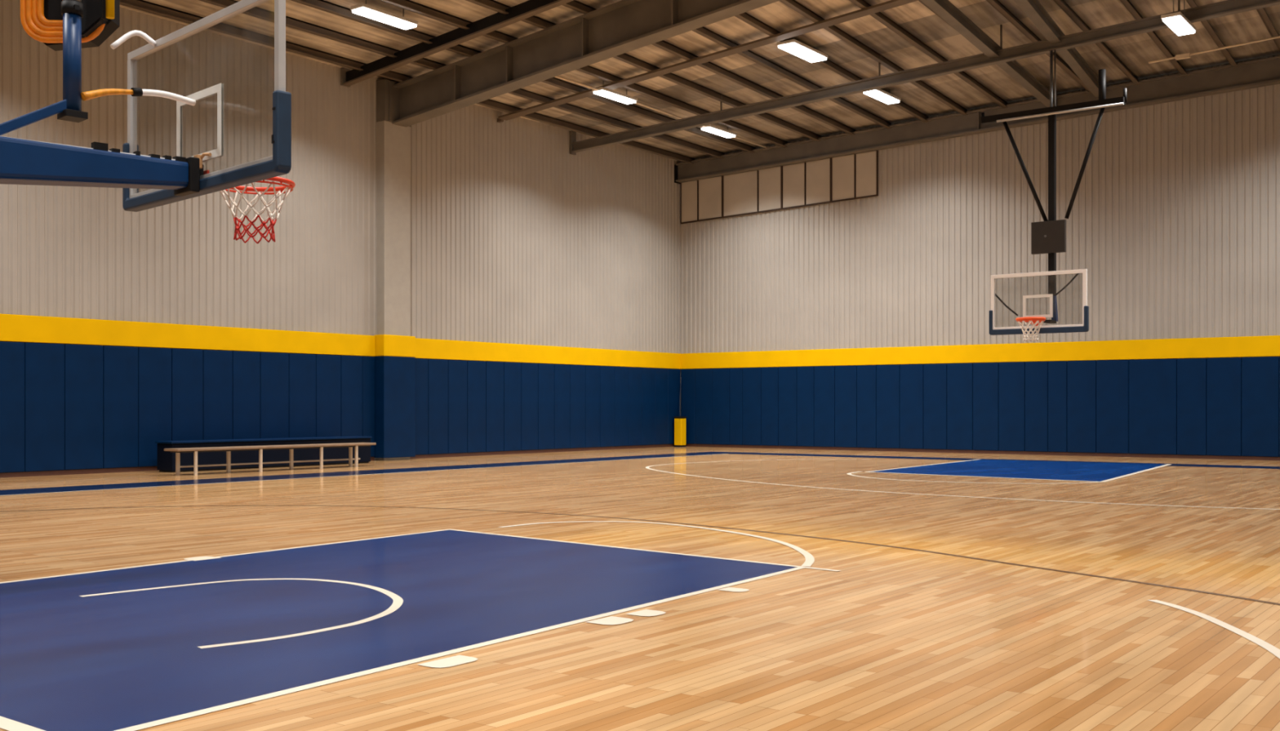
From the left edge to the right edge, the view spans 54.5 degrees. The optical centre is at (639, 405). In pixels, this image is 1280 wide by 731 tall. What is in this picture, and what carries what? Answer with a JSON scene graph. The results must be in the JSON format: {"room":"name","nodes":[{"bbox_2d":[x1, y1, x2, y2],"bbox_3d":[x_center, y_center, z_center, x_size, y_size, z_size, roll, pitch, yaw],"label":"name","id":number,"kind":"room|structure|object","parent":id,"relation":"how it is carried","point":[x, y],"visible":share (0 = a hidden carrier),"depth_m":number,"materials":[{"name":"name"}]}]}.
{"room":"sports hall","nodes":[
{"label":"sports hall","id":0,"kind":"room"},
{"bbox_2d":[0,0,679,460],"bbox_3d":[-10.083,-3.240,24.348,0.022,9.080,37.998,0,0,37],"label":"wall","id":1,"kind":"structure","parent":0,"point":[517,237],"depth_m":28.16,"materials":[{"name":"beige metal"}]},
{"bbox_2d":[0,342,24,473],"bbox_3d":[-11.468,0.032,22.407,0.070,2.363,0.742,0,0,37],"label":"pad","id":2,"kind":"object","parent":1,"relation":"attached to","point":[11,353],"visible":1,"depth_m":22.49,"materials":[{"name":"blue plastic"}]},
{"bbox_2d":[24,342,64,471],"bbox_3d":[-11.020,0.032,23.009,0.070,2.363,0.742,0,0,37],"label":"pad","id":3,"kind":"object","parent":1,"relation":"attached to","point":[44,363],"visible":1,"depth_m":22.98,"materials":[{"name":"blue plastic"}]},
{"bbox_2d":[64,344,102,470],"bbox_3d":[-10.566,0.032,23.618,0.070,2.363,0.762,0,0,37],"label":"pad","id":4,"kind":"object","parent":1,"relation":"attached to","point":[83,364],"visible":1,"depth_m":23.57,"materials":[{"name":"blue plastic"}]},
{"bbox_2d":[102,346,137,468],"bbox_3d":[-10.118,0.032,24.220,0.070,2.363,0.722,0,0,37],"label":"pad","id":5,"kind":"object","parent":1,"relation":"attached to","point":[120,364],"visible":1,"depth_m":24.17,"materials":[{"name":"blue plastic"}]},
{"bbox_2d":[137,347,171,466],"bbox_3d":[-9.682,0.032,24.805,0.070,2.363,0.722,0,0,37],"label":"pad","id":6,"kind":"object","parent":1,"relation":"attached to","point":[154,364],"visible":0.8,"depth_m":24.74,"materials":[{"name":"blue plastic"}]},
{"bbox_2d":[0,457,374,478],"bbox_3d":[-13.846,1.258,19.234,0.050,0.085,25.300,0,0,37],"label":"baseboard","id":7,"kind":"structure","parent":1,"relation":"attached to","point":[372,459],"depth_m":23.53,"materials":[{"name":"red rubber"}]},
{"bbox_2d":[171,348,203,440],"bbox_3d":[-9.249,0.032,25.387,0.070,2.363,0.712,0,0,37],"label":"pad","id":8,"kind":"object","parent":1,"relation":"attached to","point":[187,365],"visible":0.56,"depth_m":25.34,"materials":[{"name":"blue plastic"}]},
{"bbox_2d":[0,313,375,356],"bbox_3d":[-13.833,-1.405,19.231,0.075,0.490,25.310,0,0,37],"label":"trim","id":9,"kind":"structure","parent":1,"relation":"attached to","point":[13,328],"depth_m":25.13,"materials":[{"name":"yellow paint"}]},
{"bbox_2d":[202,350,232,439],"bbox_3d":[-8.822,0.032,25.960,0.070,2.363,0.702,0,0,37],"label":"pad","id":10,"kind":"object","parent":1,"relation":"attached to","point":[217,365],"visible":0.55,"depth_m":25.92,"materials":[{"name":"blue plastic"}]},
{"bbox_2d":[232,351,260,439],"bbox_3d":[-8.404,0.032,26.522,0.070,2.363,0.682,0,0,37],"label":"pad","id":11,"kind":"object","parent":1,"relation":"attached to","point":[246,365],"visible":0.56,"depth_m":26.48,"materials":[{"name":"blue plastic"}]},
{"bbox_2d":[260,352,288,438],"bbox_3d":[-7.974,0.032,27.099,0.070,2.363,0.742,0,0,37],"label":"pad","id":12,"kind":"object","parent":1,"relation":"attached to","point":[274,366],"visible":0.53,"depth_m":27.07,"materials":[{"name":"blue plastic"}]},
{"bbox_2d":[288,353,315,438],"bbox_3d":[-7.529,0.032,27.697,0.070,2.363,0.732,0,0,37],"label":"pad","id":13,"kind":"object","parent":1,"relation":"attached to","point":[302,367],"visible":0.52,"depth_m":27.67,"materials":[{"name":"blue plastic"}]},
{"bbox_2d":[315,354,340,437],"bbox_3d":[-7.096,0.032,28.278,0.070,2.363,0.702,0,0,37],"label":"pad","id":14,"kind":"object","parent":1,"relation":"attached to","point":[327,366],"visible":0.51,"depth_m":28.23,"materials":[{"name":"blue plastic"}]},
{"bbox_2d":[340,355,362,436],"bbox_3d":[-6.693,0.032,28.820,0.070,2.363,0.632,0,0,37],"label":"pad","id":15,"kind":"object","parent":1,"relation":"attached to","point":[351,366],"visible":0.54,"depth_m":28.78,"materials":[{"name":"blue plastic"}]},
{"bbox_2d":[362,356,374,457],"bbox_3d":[-6.391,0.032,29.225,0.070,2.363,0.362,0,0,37],"label":"pad","id":16,"kind":"object","parent":1,"relation":"attached to","point":[368,362],"visible":0.72,"depth_m":29.22,"materials":[{"name":"blue plastic"}]},
{"bbox_2d":[415,358,427,455],"bbox_3d":[-5.456,0.032,30.481,0.070,2.363,0.674,0,0,37],"label":"pad","id":17,"kind":"object","parent":1,"relation":"attached to","point":[421,365],"visible":0.53,"depth_m":30.55,"materials":[{"name":"blue plastic"}]},
{"bbox_2d":[427,359,448,454],"bbox_3d":[-5.049,0.032,31.027,0.070,2.363,0.674,0,0,37],"label":"pad","id":18,"kind":"object","parent":1,"relation":"attached to","point":[437,370],"visible":1,"depth_m":30.99,"materials":[{"name":"blue plastic"}]},
{"bbox_2d":[448,360,466,453],"bbox_3d":[-4.642,0.032,31.574,0.070,2.363,0.674,0,0,37],"label":"pad","id":19,"kind":"object","parent":1,"relation":"attached to","point":[457,370],"visible":1,"depth_m":31.54,"materials":[{"name":"blue plastic"}]},
{"bbox_2d":[466,360,485,453],"bbox_3d":[-4.236,0.032,32.120,0.070,2.363,0.674,0,0,37],"label":"pad","id":20,"kind":"object","parent":1,"relation":"attached to","point":[476,371],"visible":1,"depth_m":32.08,"materials":[{"name":"blue plastic"}]},
{"bbox_2d":[485,361,503,452],"bbox_3d":[-3.829,0.032,32.667,0.070,2.363,0.674,0,0,37],"label":"pad","id":21,"kind":"object","parent":1,"relation":"attached to","point":[494,370],"visible":1,"depth_m":32.62,"materials":[{"name":"blue plastic"}]},
{"bbox_2d":[503,362,520,451],"bbox_3d":[-3.421,0.032,33.214,0.070,2.363,0.674,0,0,37],"label":"pad","id":22,"kind":"object","parent":1,"relation":"attached to","point":[512,371],"visible":1,"depth_m":33.17,"materials":[{"name":"blue plastic"}]},
{"bbox_2d":[520,363,537,450],"bbox_3d":[-3.014,0.032,33.760,0.070,2.363,0.674,0,0,37],"label":"pad","id":23,"kind":"object","parent":1,"relation":"attached to","point":[529,371],"visible":1,"depth_m":33.73,"materials":[{"name":"blue plastic"}]},
{"bbox_2d":[409,444,674,458],"bbox_3d":[-2.209,1.258,34.863,0.050,0.085,11.630,0,0,37],"label":"baseboard","id":24,"kind":"structure","parent":1,"relation":"attached to","point":[460,455],"depth_m":33.97,"materials":[{"name":"brown wood"}]},
{"bbox_2d":[537,364,554,449],"bbox_3d":[-2.608,0.032,34.307,0.070,2.363,0.674,0,0,37],"label":"pad","id":25,"kind":"object","parent":1,"relation":"attached to","point":[545,371],"visible":1,"depth_m":34.27,"materials":[{"name":"blue plastic"}]},
{"bbox_2d":[415,337,680,368],"bbox_3d":[-2.188,-1.405,34.872,0.075,0.490,11.690,0,0,37],"label":"trim","id":26,"kind":"structure","parent":1,"relation":"attached to","point":[427,348],"depth_m":34.06,"materials":[{"name":"yellow paint"}]},
{"bbox_2d":[554,364,569,448],"bbox_3d":[-2.201,0.032,34.853,0.070,2.363,0.674,0,0,37],"label":"pad","id":27,"kind":"object","parent":1,"relation":"attached to","point":[562,372],"visible":1,"depth_m":34.82,"materials":[{"name":"blue plastic"}]},
{"bbox_2d":[569,364,585,448],"bbox_3d":[-1.794,0.032,35.400,0.070,2.363,0.674,0,0,37],"label":"pad","id":28,"kind":"object","parent":1,"relation":"attached to","point":[577,373],"visible":1,"depth_m":35.36,"materials":[{"name":"blue plastic"}]},
{"bbox_2d":[585,365,599,448],"bbox_3d":[-1.387,0.032,35.947,0.070,2.363,0.674,0,0,37],"label":"pad","id":29,"kind":"object","parent":1,"relation":"attached to","point":[592,372],"visible":1,"depth_m":35.90,"materials":[{"name":"blue plastic"}]},
{"bbox_2d":[600,366,614,447],"bbox_3d":[-0.980,0.032,36.493,0.070,2.363,0.674,0,0,37],"label":"pad","id":30,"kind":"object","parent":1,"relation":"attached to","point":[606,373],"visible":1,"depth_m":36.45,"materials":[{"name":"blue plastic"}]},
{"bbox_2d":[613,366,628,446],"bbox_3d":[-0.573,0.032,37.040,0.070,2.363,0.674,0,0,37],"label":"pad","id":31,"kind":"object","parent":1,"relation":"attached to","point":[621,374],"visible":1,"depth_m":37.01,"materials":[{"name":"blue plastic"}]},
{"bbox_2d":[627,367,641,446],"bbox_3d":[-0.166,0.032,37.587,0.070,2.363,0.674,0,0,37],"label":"pad","id":32,"kind":"object","parent":1,"relation":"attached to","point":[634,373],"visible":1,"depth_m":37.53,"materials":[{"name":"blue plastic"}]},
{"bbox_2d":[641,368,654,445],"bbox_3d":[0.241,0.032,38.133,0.070,2.363,0.674,0,0,37],"label":"pad","id":33,"kind":"object","parent":1,"relation":"attached to","point":[647,374],"visible":1,"depth_m":38.07,"materials":[{"name":"blue plastic"}]},
{"bbox_2d":[654,368,667,444],"bbox_3d":[0.648,0.032,38.680,0.070,2.363,0.674,0,0,37],"label":"pad","id":34,"kind":"object","parent":1,"relation":"attached to","point":[660,375],"visible":1,"depth_m":38.62,"materials":[{"name":"blue plastic"}]},
{"bbox_2d":[667,368,679,444],"bbox_3d":[1.055,0.032,39.226,0.070,2.363,0.674,0,0,37],"label":"pad","id":35,"kind":"object","parent":1,"relation":"attached to","point":[673,375],"visible":0.78,"depth_m":39.15,"materials":[{"name":"blue plastic"}]},
{"bbox_2d":[0,446,1279,730],"bbox_3d":[2.326,1.298,12.866,34.400,0.004,42.400,0,0,37],"label":"floor","id":36,"kind":"structure","parent":0,"point":[687,588],"depth_m":8.58,"materials":[{"name":"brown wood"}]},
{"bbox_2d":[155,436,372,472],"bbox_3d":[-7.776,1.000,26.232,0.570,0.600,5.035,0,0,37],"label":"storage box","id":37,"kind":"object","parent":36,"relation":"on","point":[166,460],"visible":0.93,"depth_m":25.67,"materials":[{"name":"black plastic"}]},
{"bbox_2d":[164,442,376,475],"bbox_3d":[-7.242,1.050,24.855,0.450,0.500,4.744,0,0,37],"label":"bench","id":38,"kind":"object","parent":36,"relation":"on","point":[260,448],"visible":1,"depth_m":24.37,"materials":[{"name":"brown wood"}]},
{"bbox_2d":[376,79,411,461],"bbox_3d":[-5.864,-3.200,29.711,0.340,9.000,0.840,0,0,37],"label":"column","id":39,"kind":"structure","parent":36,"relation":"on","point":[393,141],"depth_m":29.50,"materials":[{"name":"beige paint"}]},
{"bbox_2d":[374,356,415,458],"bbox_3d":[-5.854,0.040,29.704,0.360,2.400,1.000,0,0,37],"label":"pad","id":40,"kind":"object","parent":39,"relation":"attached to","point":[394,376],"visible":1,"depth_m":29.46,"materials":[{"name":"blue plastic"}]},
{"bbox_2d":[374,334,415,357],"bbox_3d":[-5.854,-1.417,29.704,0.360,0.506,1.000,0,0,37],"label":"band","id":41,"kind":"object","parent":39,"relation":"attached to","point":[386,345],"visible":0.96,"depth_m":29.48,"materials":[{"name":"yellow paint"}]},
{"bbox_2d":[391,0,780,127],"bbox_3d":[4.966,-8.470,21.685,26.700,3.580,0.440,0,0,37],"label":"girder","id":42,"kind":"object","parent":39,"relation":"on","point":[623,26],"visible":1,"depth_m":26.64,"materials":[{"name":"brown metal"}]},
{"bbox_2d":[673,377,686,447],"bbox_3d":[1.282,0.199,39.092,0.300,2.203,0.364,0,0,37],"label":"post","id":43,"kind":"object","parent":36,"relation":"on","point":[679,421],"visible":1,"depth_m":38.97,"materials":[{"name":"yellow plastic"}]},
{"bbox_2d":[120,0,1279,164],"bbox_3d":[1.245,-9.103,16.102,28.600,3.014,38.300,0,0,37],"label":"ceiling","id":44,"kind":"structure","parent":0,"point":[912,35],"depth_m":29.05,"materials":[{"name":"brown wood"}]},
{"bbox_2d":[20,0,119,50],"bbox_3d":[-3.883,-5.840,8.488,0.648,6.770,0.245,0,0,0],"label":"hose reel","id":45,"kind":"object","parent":44,"relation":"hanging from","point":[42,20],"visible":0.86,"depth_m":8.43,"materials":[{"name":"orange rubber"}]},
{"bbox_2d":[0,0,295,244],"bbox_3d":[-4.136,-5.128,7.788,2.341,7.844,4.309,0,0,44],"label":"basketball hoop","id":46,"kind":"object","parent":44,"relation":"hanging from","point":[169,180],"visible":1,"depth_m":8.28,"materials":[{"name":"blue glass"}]},
{"bbox_2d":[350,0,418,30],"bbox_3d":[-5.146,-7.955,25.100,0.380,0.350,1.480,0,0,37],"label":"ceiling light","id":47,"kind":"object","parent":44,"relation":"hanging from","point":[362,9],"visible":1,"depth_m":24.96,"materials":[{"name":"white plastic"}]},
{"bbox_2d":[340,0,573,87],"bbox_3d":[4.009,-8.875,20.652,27.000,3.010,0.240,0,0,37],"label":"ceiling beam","id":48,"kind":"structure","parent":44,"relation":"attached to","point":[529,8],"depth_m":26.65,"materials":[{"name":"black paint"}]},
{"bbox_2d":[591,80,637,104],"bbox_3d":[-0.624,-7.881,31.208,0.340,0.342,1.440,0,0,37],"label":"ceiling light","id":49,"kind":"object","parent":44,"relation":"hanging from","point":[610,94],"visible":1,"depth_m":31.07,"materials":[{"name":"white plastic"}]},
{"bbox_2d":[593,90,635,104],"bbox_3d":[-0.624,-7.735,31.208,0.300,0.050,1.380,0,0,37],"label":"diffuser","id":50,"kind":"object","parent":49,"relation":"attached to","point":[612,95],"depth_m":31.12,"materials":[{"name":"white plastic"}]},
{"bbox_2d":[497,0,919,123],"bbox_3d":[7.085,-8.583,24.783,27.000,2.217,0.320,0,0,37],"label":"ceiling beam","id":51,"kind":"structure","parent":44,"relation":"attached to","point":[887,5],"depth_m":28.62,"materials":[{"name":"brown metal"}]},
{"bbox_2d":[555,75,767,148],"bbox_3d":[0.780,-7.740,33.093,0.052,0.130,10.000,0,0,37],"label":"conduit","id":52,"kind":"object","parent":51,"relation":"attached to","point":[557,77],"visible":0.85,"depth_m":32.39,"materials":[{"name":"brown metal"}]},
{"bbox_2d":[699,124,737,137],"bbox_3d":[2.213,-7.808,35.018,0.320,0.296,1.420,0,0,37],"label":"ceiling light","id":53,"kind":"object","parent":44,"relation":"hanging from","point":[708,128],"visible":0.88,"depth_m":34.89,"materials":[{"name":"white plastic"}]},
{"bbox_2d":[776,37,828,62],"bbox_3d":[3.741,-8.253,28.581,0.460,0.345,1.610,0,0,37],"label":"ceiling light","id":54,"kind":"object","parent":44,"relation":"hanging from","point":[793,46],"visible":0.98,"depth_m":28.40,"materials":[{"name":"white plastic"}]},
{"bbox_2d":[862,88,901,104],"bbox_3d":[6.170,-8.039,31.759,0.380,0.379,1.480,0,0,37],"label":"ceiling light","id":55,"kind":"object","parent":44,"relation":"hanging from","point":[880,95],"visible":0.74,"depth_m":31.68,"materials":[{"name":"white plastic"}]},
{"bbox_2d":[569,0,1279,155],"bbox_3d":[8.900,-8.070,27.221,27.000,1.901,0.200,0,0,37],"label":"cross beam","id":56,"kind":"structure","parent":44,"relation":"attached to","point":[1227,7],"depth_m":28.85,"materials":[{"name":"brown metal"}]},
{"bbox_2d":[920,0,1056,107],"bbox_3d":[7.640,-7.940,27.412,0.220,0.390,11.920,0,0,32],"label":"beam","id":57,"kind":"structure","parent":56,"relation":"attached to","point":[948,11],"depth_m":27.11,"materials":[{"name":"brown metal"}]},
{"bbox_2d":[981,49,1126,342],"bbox_3d":[8.622,-4.546,26.087,2.372,6.456,2.077,0,0,-4],"label":"basketball hoop","id":58,"kind":"object","parent":56,"relation":"hanging from","point":[1048,237],"visible":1,"depth_m":26.02,"materials":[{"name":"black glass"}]},
{"bbox_2d":[1013,0,1098,97],"bbox_3d":[8.763,-8.030,26.576,0.220,0.370,11.958,0,0,30],"label":"beam","id":59,"kind":"structure","parent":56,"relation":"attached to","point":[1033,10],"depth_m":26.99,"materials":[{"name":"brown metal"}]},
{"bbox_2d":[1160,0,1196,35],"bbox_3d":[10.828,-8.239,24.988,0.370,1.279,1.310,0,0,37],"label":"ceiling light","id":60,"kind":"object","parent":44,"relation":"hanging from","point":[1177,22],"visible":1,"depth_m":24.79,"materials":[{"name":"white plastic"}]},
{"bbox_2d":[1162,16,1195,35],"bbox_3d":[10.828,-7.625,24.988,0.330,0.050,1.250,0,0,37],"label":"diffuser","id":61,"kind":"object","parent":60,"relation":"attached to","point":[1180,25],"depth_m":24.87,"materials":[{"name":"white plastic"}]},
{"bbox_2d":[1148,35,1279,63],"bbox_3d":[13.181,-8.004,27.712,3.543,0.203,0.100,0,0,37],"label":"conduit","id":62,"kind":"object","parent":44,"relation":"attached to","point":[1187,55],"visible":1,"depth_m":28.04,"materials":[{"name":"brown metal"}]},
{"bbox_2d":[680,53,1279,413],"bbox_3d":[12.510,-3.660,31.230,27.998,9.920,0.022,0,0,37],"label":"wall","id":63,"kind":"structure","parent":0,"point":[1173,222],"depth_m":33.06,"materials":[{"name":"beige metal"}]},
{"bbox_2d":[680,368,695,444],"bbox_3d":[1.529,0.032,39.344,0.537,2.363,0.070,0,0,37],"label":"pad","id":64,"kind":"object","parent":63,"relation":"attached to","point":[687,384],"visible":0.77,"depth_m":39.28,"materials":[{"name":"blue plastic"}]},
{"bbox_2d":[680,176,722,224],"bbox_3d":[1.935,-6.445,39.040,1.582,1.346,0.071,0,0,37],"label":"wall panel","id":65,"kind":"object","parent":63,"relation":"attached to","point":[701,200],"visible":1,"depth_m":39.03,"materials":[{"name":"beige"}]},
{"bbox_2d":[695,368,712,444],"bbox_3d":[2.008,0.032,38.988,0.642,2.363,0.070,0,0,37],"label":"pad","id":66,"kind":"object","parent":63,"relation":"attached to","point":[704,377],"visible":1,"depth_m":38.94,"materials":[{"name":"blue plastic"}]},
{"bbox_2d":[712,368,729,444],"bbox_3d":[2.526,0.032,38.602,0.632,2.363,0.070,0,0,37],"label":"pad","id":67,"kind":"object","parent":63,"relation":"attached to","point":[721,377],"visible":1,"depth_m":38.56,"materials":[{"name":"blue plastic"}]},
{"bbox_2d":[729,368,742,444],"bbox_3d":[2.971,0.032,38.271,0.462,2.363,0.070,0,0,37],"label":"pad","id":68,"kind":"object","parent":63,"relation":"attached to","point":[735,374],"visible":1,"depth_m":38.23,"materials":[{"name":"blue plastic"}]},
{"bbox_2d":[722,166,782,217],"bbox_3d":[3.419,-6.499,37.935,2.102,1.359,0.071,0,0,37],"label":"wall panel","id":69,"kind":"object","parent":63,"relation":"attached to","point":[760,191],"visible":1,"depth_m":37.92,"materials":[{"name":"beige"}]},
{"bbox_2d":[742,368,761,445],"bbox_3d":[3.424,0.032,37.934,0.652,2.363,0.070,0,0,37],"label":"pad","id":70,"kind":"object","parent":63,"relation":"attached to","point":[752,377],"visible":1,"depth_m":37.89,"materials":[{"name":"blue plastic"}]},
{"bbox_2d":[761,367,778,445],"bbox_3d":[3.929,0.032,37.557,0.592,2.363,0.070,0,0,37],"label":"pad","id":71,"kind":"object","parent":63,"relation":"attached to","point":[770,375],"visible":1,"depth_m":37.51,"materials":[{"name":"blue plastic"}]},
{"bbox_2d":[778,367,796,446],"bbox_3d":[4.423,0.032,37.190,0.622,2.363,0.070,0,0,37],"label":"pad","id":72,"kind":"object","parent":63,"relation":"attached to","point":[787,375],"visible":1,"depth_m":37.15,"materials":[{"name":"blue plastic"}]},
{"bbox_2d":[796,366,813,446],"bbox_3d":[4.908,0.032,36.829,0.572,2.363,0.070,0,0,37],"label":"pad","id":73,"kind":"object","parent":63,"relation":"attached to","point":[805,375],"visible":1,"depth_m":36.80,"materials":[{"name":"blue plastic"}]},
{"bbox_2d":[782,158,831,209],"bbox_3d":[4.927,-6.555,36.813,1.642,1.344,0.071,0,0,37],"label":"wall panel","id":74,"kind":"object","parent":63,"relation":"attached to","point":[818,172],"visible":1,"depth_m":36.79,"materials":[{"name":"beige"}]},
{"bbox_2d":[813,366,835,447],"bbox_3d":[5.413,0.032,36.453,0.672,2.363,0.070,0,0,37],"label":"pad","id":75,"kind":"object","parent":63,"relation":"attached to","point":[824,376],"visible":1,"depth_m":36.41,"materials":[{"name":"blue plastic"}]},
{"bbox_2d":[835,365,857,448],"bbox_3d":[5.971,0.032,36.037,0.702,2.363,0.070,0,0,37],"label":"pad","id":76,"kind":"object","parent":63,"relation":"attached to","point":[846,376],"visible":1,"depth_m":36.00,"materials":[{"name":"blue plastic"}]},
{"bbox_2d":[831,150,878,202],"bbox_3d":[6.182,-6.601,35.878,1.472,1.337,0.071,0,0,37],"label":"wall panel","id":77,"kind":"object","parent":63,"relation":"attached to","point":[854,176],"visible":1,"depth_m":35.88,"materials":[{"name":"beige"}]},
{"bbox_2d":[857,365,876,448],"bbox_3d":[6.500,0.032,35.643,0.602,2.363,0.070,0,0,37],"label":"pad","id":78,"kind":"object","parent":63,"relation":"attached to","point":[866,375],"visible":1,"depth_m":35.60,"materials":[{"name":"blue plastic"}]},
{"bbox_2d":[876,364,899,448],"bbox_3d":[7.033,0.032,35.246,0.712,2.363,0.070,0,0,37],"label":"pad","id":79,"kind":"object","parent":63,"relation":"attached to","point":[887,375],"visible":1,"depth_m":35.20,"materials":[{"name":"blue plastic"}]},
{"bbox_2d":[899,364,923,448],"bbox_3d":[7.607,0.032,34.819,0.702,2.363,0.070,0,0,37],"label":"pad","id":80,"kind":"object","parent":63,"relation":"attached to","point":[911,376],"visible":1,"depth_m":34.79,"materials":[{"name":"blue plastic"}]},
{"bbox_2d":[923,364,946,449],"bbox_3d":[8.168,0.032,34.401,0.682,2.363,0.070,0,0,37],"label":"pad","id":81,"kind":"object","parent":63,"relation":"attached to","point":[935,375],"visible":1,"depth_m":34.37,"materials":[{"name":"blue plastic"}]},
{"bbox_2d":[946,363,973,450],"bbox_3d":[8.742,0.032,33.974,0.732,2.363,0.070,0,0,37],"label":"pad","id":82,"kind":"object","parent":63,"relation":"attached to","point":[959,375],"visible":1,"depth_m":33.93,"materials":[{"name":"blue plastic"}]},
{"bbox_2d":[674,55,1279,184],"bbox_3d":[12.203,-7.763,31.239,27.500,1.425,0.310,0,0,37],"label":"beam","id":83,"kind":"structure","parent":63,"relation":"attached to","point":[1265,72],"depth_m":33.63,"materials":[{"name":"brown metal"}]},
{"bbox_2d":[680,335,1279,368],"bbox_3d":[12.510,-1.405,31.169,27.925,0.490,0.075,0,0,37],"label":"trim","id":84,"kind":"structure","parent":63,"relation":"attached to","point":[1269,345],"depth_m":33.24,"materials":[{"name":"yellow paint"}]},
{"bbox_2d":[685,444,1279,461],"bbox_3d":[12.487,1.258,31.202,28.000,0.085,0.050,0,0,37],"label":"baseboard","id":85,"kind":"structure","parent":63,"relation":"attached to","point":[1069,454],"depth_m":33.22,"materials":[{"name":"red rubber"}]},
{"bbox_2d":[973,362,998,450],"bbox_3d":[9.327,0.032,33.538,0.712,2.363,0.070,0,0,37],"label":"pad","id":86,"kind":"object","parent":63,"relation":"attached to","point":[985,375],"visible":1,"depth_m":33.50,"materials":[{"name":"blue plastic"}]},
{"bbox_2d":[998,362,1025,451],"bbox_3d":[9.901,0.032,33.111,0.702,2.363,0.070,0,0,37],"label":"pad","id":87,"kind":"object","parent":63,"relation":"attached to","point":[1011,375],"visible":1,"depth_m":33.07,"materials":[{"name":"blue plastic"}]},
{"bbox_2d":[1025,361,1048,452],"bbox_3d":[10.430,0.032,32.717,0.602,2.363,0.070,0,0,37],"label":"pad","id":88,"kind":"object","parent":63,"relation":"attached to","point":[1036,372],"visible":1,"depth_m":32.67,"materials":[{"name":"blue plastic"}]},
{"bbox_2d":[1048,361,1066,452],"bbox_3d":[10.875,0.032,32.386,0.492,2.363,0.070,0,0,37],"label":"pad","id":89,"kind":"object","parent":63,"relation":"attached to","point":[1057,371],"visible":1,"depth_m":32.35,"materials":[{"name":"blue plastic"}]},
{"bbox_2d":[1066,360,1096,453],"bbox_3d":[11.373,0.032,32.015,0.732,2.363,0.070,0,0,37],"label":"pad","id":90,"kind":"object","parent":63,"relation":"attached to","point":[1081,375],"visible":1,"depth_m":31.98,"materials":[{"name":"blue plastic"}]},
{"bbox_2d":[1096,360,1128,453],"bbox_3d":[11.990,0.032,31.555,0.792,2.363,0.070,0,0,37],"label":"pad","id":91,"kind":"object","parent":63,"relation":"attached to","point":[1112,375],"visible":1,"depth_m":31.51,"materials":[{"name":"blue plastic"}]},
{"bbox_2d":[1128,359,1177,454],"bbox_3d":[12.768,0.032,30.976,1.132,2.363,0.070,0,0,37],"label":"pad","id":92,"kind":"object","parent":63,"relation":"attached to","point":[1153,383],"visible":1,"depth_m":30.93,"materials":[{"name":"blue plastic"}]},
{"bbox_2d":[1177,358,1206,455],"bbox_3d":[13.498,0.032,30.433,0.672,2.363,0.070,0,0,37],"label":"pad","id":93,"kind":"object","parent":63,"relation":"attached to","point":[1191,372],"visible":1,"depth_m":30.39,"materials":[{"name":"blue plastic"}]},
{"bbox_2d":[1206,357,1241,456],"bbox_3d":[14.084,0.032,29.997,0.772,2.363,0.070,0,0,37],"label":"pad","id":94,"kind":"object","parent":63,"relation":"attached to","point":[1224,375],"visible":1,"depth_m":29.95,"materials":[{"name":"blue plastic"}]},
{"bbox_2d":[1241,356,1279,457],"bbox_3d":[14.722,0.032,29.522,0.802,2.363,0.070,0,0,37],"label":"pad","id":95,"kind":"object","parent":63,"relation":"attached to","point":[1260,375],"visible":1,"depth_m":29.50,"materials":[{"name":"blue plastic"}]},
{"bbox_2d":[1279,356,1279,457],"bbox_3d":[15.367,0.032,29.041,0.792,2.363,0.070,0,0,37],"label":"pad","id":96,"kind":"object","parent":63,"relation":"attached to","point":[1279,357],"visible":1,"depth_m":29.25,"materials":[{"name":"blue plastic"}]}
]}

